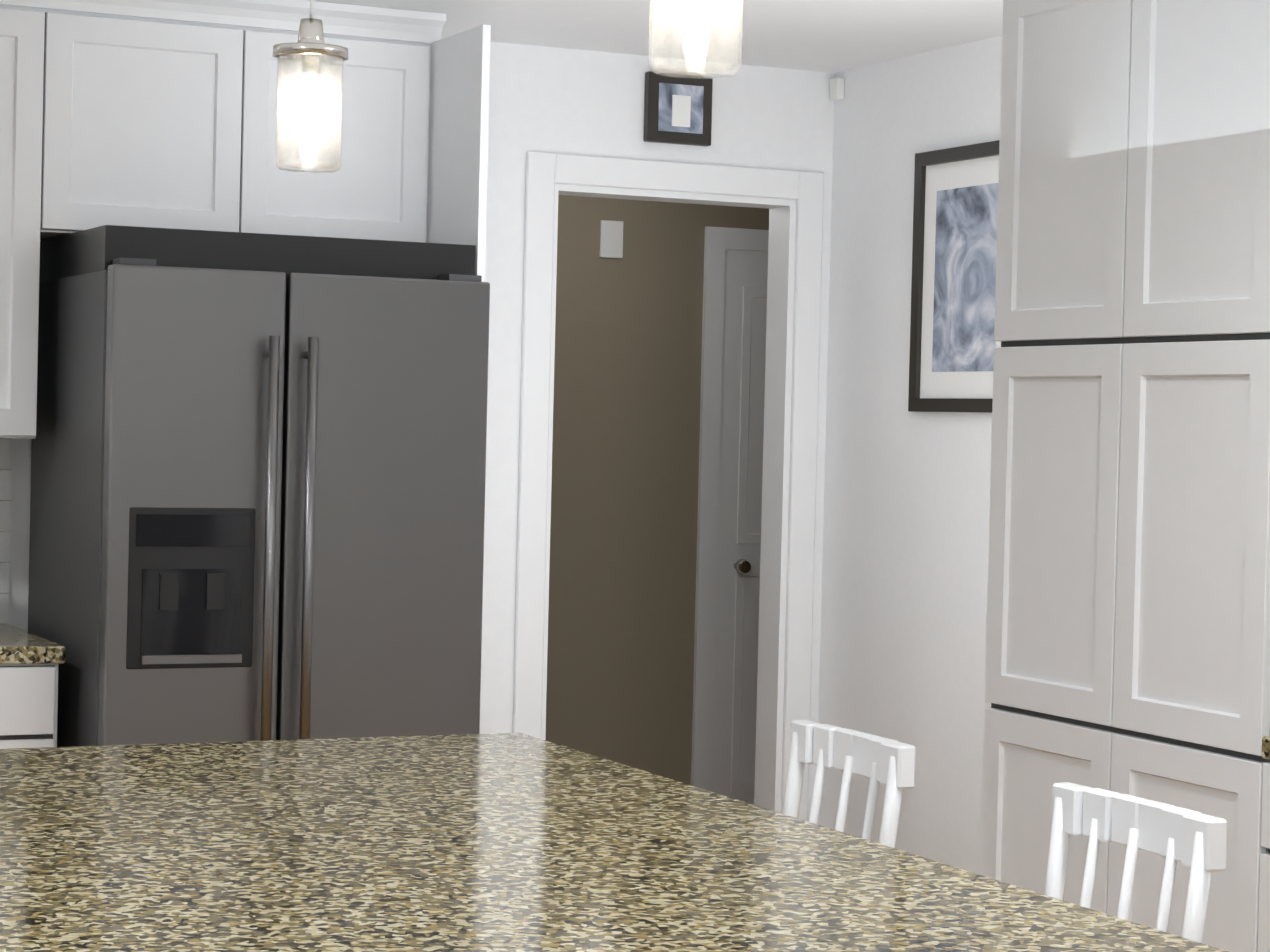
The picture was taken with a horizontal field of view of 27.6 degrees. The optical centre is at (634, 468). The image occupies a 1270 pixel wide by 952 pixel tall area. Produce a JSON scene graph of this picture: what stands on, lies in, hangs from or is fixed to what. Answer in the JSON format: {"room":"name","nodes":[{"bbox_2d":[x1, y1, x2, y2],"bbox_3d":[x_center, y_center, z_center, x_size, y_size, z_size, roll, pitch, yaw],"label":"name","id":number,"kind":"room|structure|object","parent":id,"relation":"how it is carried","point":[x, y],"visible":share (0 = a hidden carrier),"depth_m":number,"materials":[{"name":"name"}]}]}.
{"room":"kitchen","nodes":[
{"label":"kitchen","id":0,"kind":"room"},
{"bbox_2d":[0,37,834,821],"bbox_3d":[-1.685,0.069,6.362,5.090,2.450,0.120,1,1,-25],"label":"wall","id":1,"kind":"structure","parent":0,"point":[562,101],"depth_m":6.94,"materials":[{"name":"paint"}]},
{"bbox_2d":[0,438,11,622],"bbox_3d":[-2.679,0.029,5.823,2.529,0.668,0.009,1,1,-25],"label":"tile backsplash","id":2,"kind":"structure","parent":1,"relation":"attached to","point":[5,480],"depth_m":6.34,"materials":[{"name":"white tile"}]},
{"bbox_2d":[0,0,490,438],"bbox_3d":[-2.107,0.070,5.722,3.518,2.449,0.678,1,1,-25],"label":"upper cabinet","id":3,"kind":"object","parent":1,"relation":"attached to","point":[151,113],"visible":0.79,"depth_m":6.19,"materials":[{"name":"white wood"}]},
{"bbox_2d":[512,151,823,820],"bbox_3d":[0.068,0.240,7.181,0.905,2.165,0.142,1,1,-25],"label":"door frame","id":4,"kind":"structure","parent":1,"relation":"attached to","point":[550,177],"depth_m":7.27,"materials":[{"name":"white wood"}]},
{"bbox_2d":[643,71,712,145],"bbox_3d":[0.120,-0.985,7.090,0.195,0.190,0.036,1,1,-25],"label":"framed picture","id":5,"kind":"object","parent":1,"relation":"attached to","point":[677,110],"visible":0.92,"depth_m":7.07},
{"bbox_2d":[307,0,1002,72],"bbox_3d":[0.461,-1.095,3.572,6.570,0.080,9.470,1,1,-25],"label":"ceiling","id":6,"kind":"structure","parent":0,"point":[832,36],"depth_m":6.50,"materials":[{"name":"paint"}]},
{"bbox_2d":[273,0,347,172],"bbox_3d":[-0.484,-0.766,3.886,0.136,0.634,0.136,1,1,-25],"label":"pendant light","id":7,"kind":"object","parent":6,"relation":"hanging from","point":[309,50],"visible":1,"depth_m":3.87,"materials":[{"name":"clear glass"}]},
{"bbox_2d":[648,0,742,77],"bbox_3d":[0.070,-0.732,2.707,0.136,0.634,0.136,1,1,-25],"label":"pendant light","id":8,"kind":"object","parent":6,"relation":"hanging from","point":[695,9],"visible":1,"depth_m":2.70,"materials":[{"name":"clear glass"}]},
{"bbox_2d":[545,195,768,784],"bbox_3d":[0.552,0.104,7.480,2.990,2.450,0.004,1,1,-25],"label":"wall","id":9,"kind":"structure","parent":0,"point":[624,494],"depth_m":7.19,"materials":[{"name":"paint"}]},
{"bbox_2d":[599,220,623,257],"bbox_3d":[-0.076,-0.743,8.389,0.080,0.120,0.011,1,1,-25],"label":"box","id":10,"kind":"object","parent":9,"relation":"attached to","point":[611,239],"visible":1,"depth_m":8.38,"materials":[{"name":"white plastic"}]},
{"bbox_2d":[691,226,768,804],"bbox_3d":[0.643,0.260,8.715,0.930,2.100,0.084,1,1,-25],"label":"hall door","id":11,"kind":"structure","parent":9,"relation":"in","point":[729,505],"depth_m":8.59,"materials":[{"name":"white wood"}]},
{"bbox_2d":[817,35,1001,874],"bbox_3d":[2.304,0.213,3.707,0.120,2.450,8.080,1,1,-25],"label":"wall","id":12,"kind":"structure","parent":0,"point":[904,575],"depth_m":6.97,"materials":[{"name":"paint"}]},
{"bbox_2d":[830,77,843,100],"bbox_3d":[0.569,-1.067,7.278,0.024,0.060,0.045,1,1,-25],"label":"sensor","id":13,"kind":"object","parent":12,"relation":"attached to","point":[836,88],"visible":0.92,"depth_m":7.26,"materials":[{"name":"white plastic"}]},
{"bbox_2d":[908,140,1000,412],"bbox_3d":[0.849,-0.487,6.661,0.022,0.685,0.490,1,1,-25],"label":"picture","id":14,"kind":"object","parent":12,"relation":"attached to","point":[953,344],"visible":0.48,"depth_m":6.71},
{"bbox_3d":[0.399,1.424,3.616,6.570,0.060,9.470,1,1,-25],"label":"floor","id":15,"kind":"structure","parent":0,"visible":0},
{"bbox_2d":[0,664,57,748],"bbox_3d":[-1.686,0.863,5.969,0.563,0.876,0.628,1,1,-25],"label":"base cabinet","id":16,"kind":"object","parent":15,"relation":"on","point":[28,704],"visible":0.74,"depth_m":5.75,"materials":[{"name":"white wood"}]},
{"bbox_2d":[0,624,64,664],"bbox_3d":[-2.268,0.396,5.677,1.898,0.039,0.637,1,1,-25],"label":"countertop","id":17,"kind":"structure","parent":16,"relation":"on","point":[19,646],"depth_m":5.76,"materials":[{"name":"stone"}]},
{"bbox_2d":[28,225,489,746],"bbox_3d":[-0.910,0.381,6.162,0.888,1.840,0.857,1,1,-25],"label":"refrigerator","id":18,"kind":"object","parent":15,"relation":"on","point":[258,477],"visible":0.81,"depth_m":5.83,"materials":[{"name":"silver metal"}]},
{"bbox_2d":[783,720,915,847],"bbox_3d":[0.171,0.910,4.274,0.452,0.937,0.431,1,1,-25],"label":"bar stool","id":19,"kind":"object","parent":15,"relation":"on","point":[887,762],"visible":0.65,"depth_m":4.34,"materials":[{"name":"white wood"}]},
{"bbox_2d":[980,0,1269,951],"bbox_3d":[1.214,0.162,5.157,0.618,2.448,0.910,1,1,-25],"label":"tall cabinet","id":20,"kind":"object","parent":15,"relation":"on","point":[1128,610],"depth_m":4.99,"materials":[{"name":"white wood"}]},
{"bbox_2d":[1044,782,1226,942],"bbox_3d":[0.510,0.931,3.549,0.452,0.937,0.431,1,1,-25],"label":"bar stool","id":21,"kind":"object","parent":15,"relation":"on","point":[1195,841],"visible":0.9,"depth_m":3.62,"materials":[{"name":"white wood"}]},
{"bbox_2d":[1256,752,1269,951],"bbox_3d":[1.485,0.966,4.553,0.618,0.875,0.455,1,1,-25],"label":"base cabinet","id":22,"kind":"object","parent":15,"relation":"on","point":[1262,837],"depth_m":4.61,"materials":[{"name":"white wood"}]},
{"bbox_2d":[1262,736,1269,759],"bbox_3d":[1.686,0.520,4.131,0.622,0.039,1.361,1,1,-25],"label":"countertop","id":23,"kind":"structure","parent":22,"relation":"on","point":[1265,747],"depth_m":4.60,"materials":[{"name":"stone"}]},
{"bbox_3d":[-0.312,0.945,3.220,1.142,0.875,2.014,1,1,-25],"label":"cabinet","id":24,"kind":"object","parent":15,"relation":"on","visible":0},
{"bbox_2d":[0,733,1227,951],"bbox_3d":[-0.275,0.489,3.171,1.195,0.039,2.165,1,1,-25],"label":"countertop","id":25,"kind":"structure","parent":24,"relation":"on","point":[486,843],"depth_m":3.08,"materials":[{"name":"stone"}]}
]}

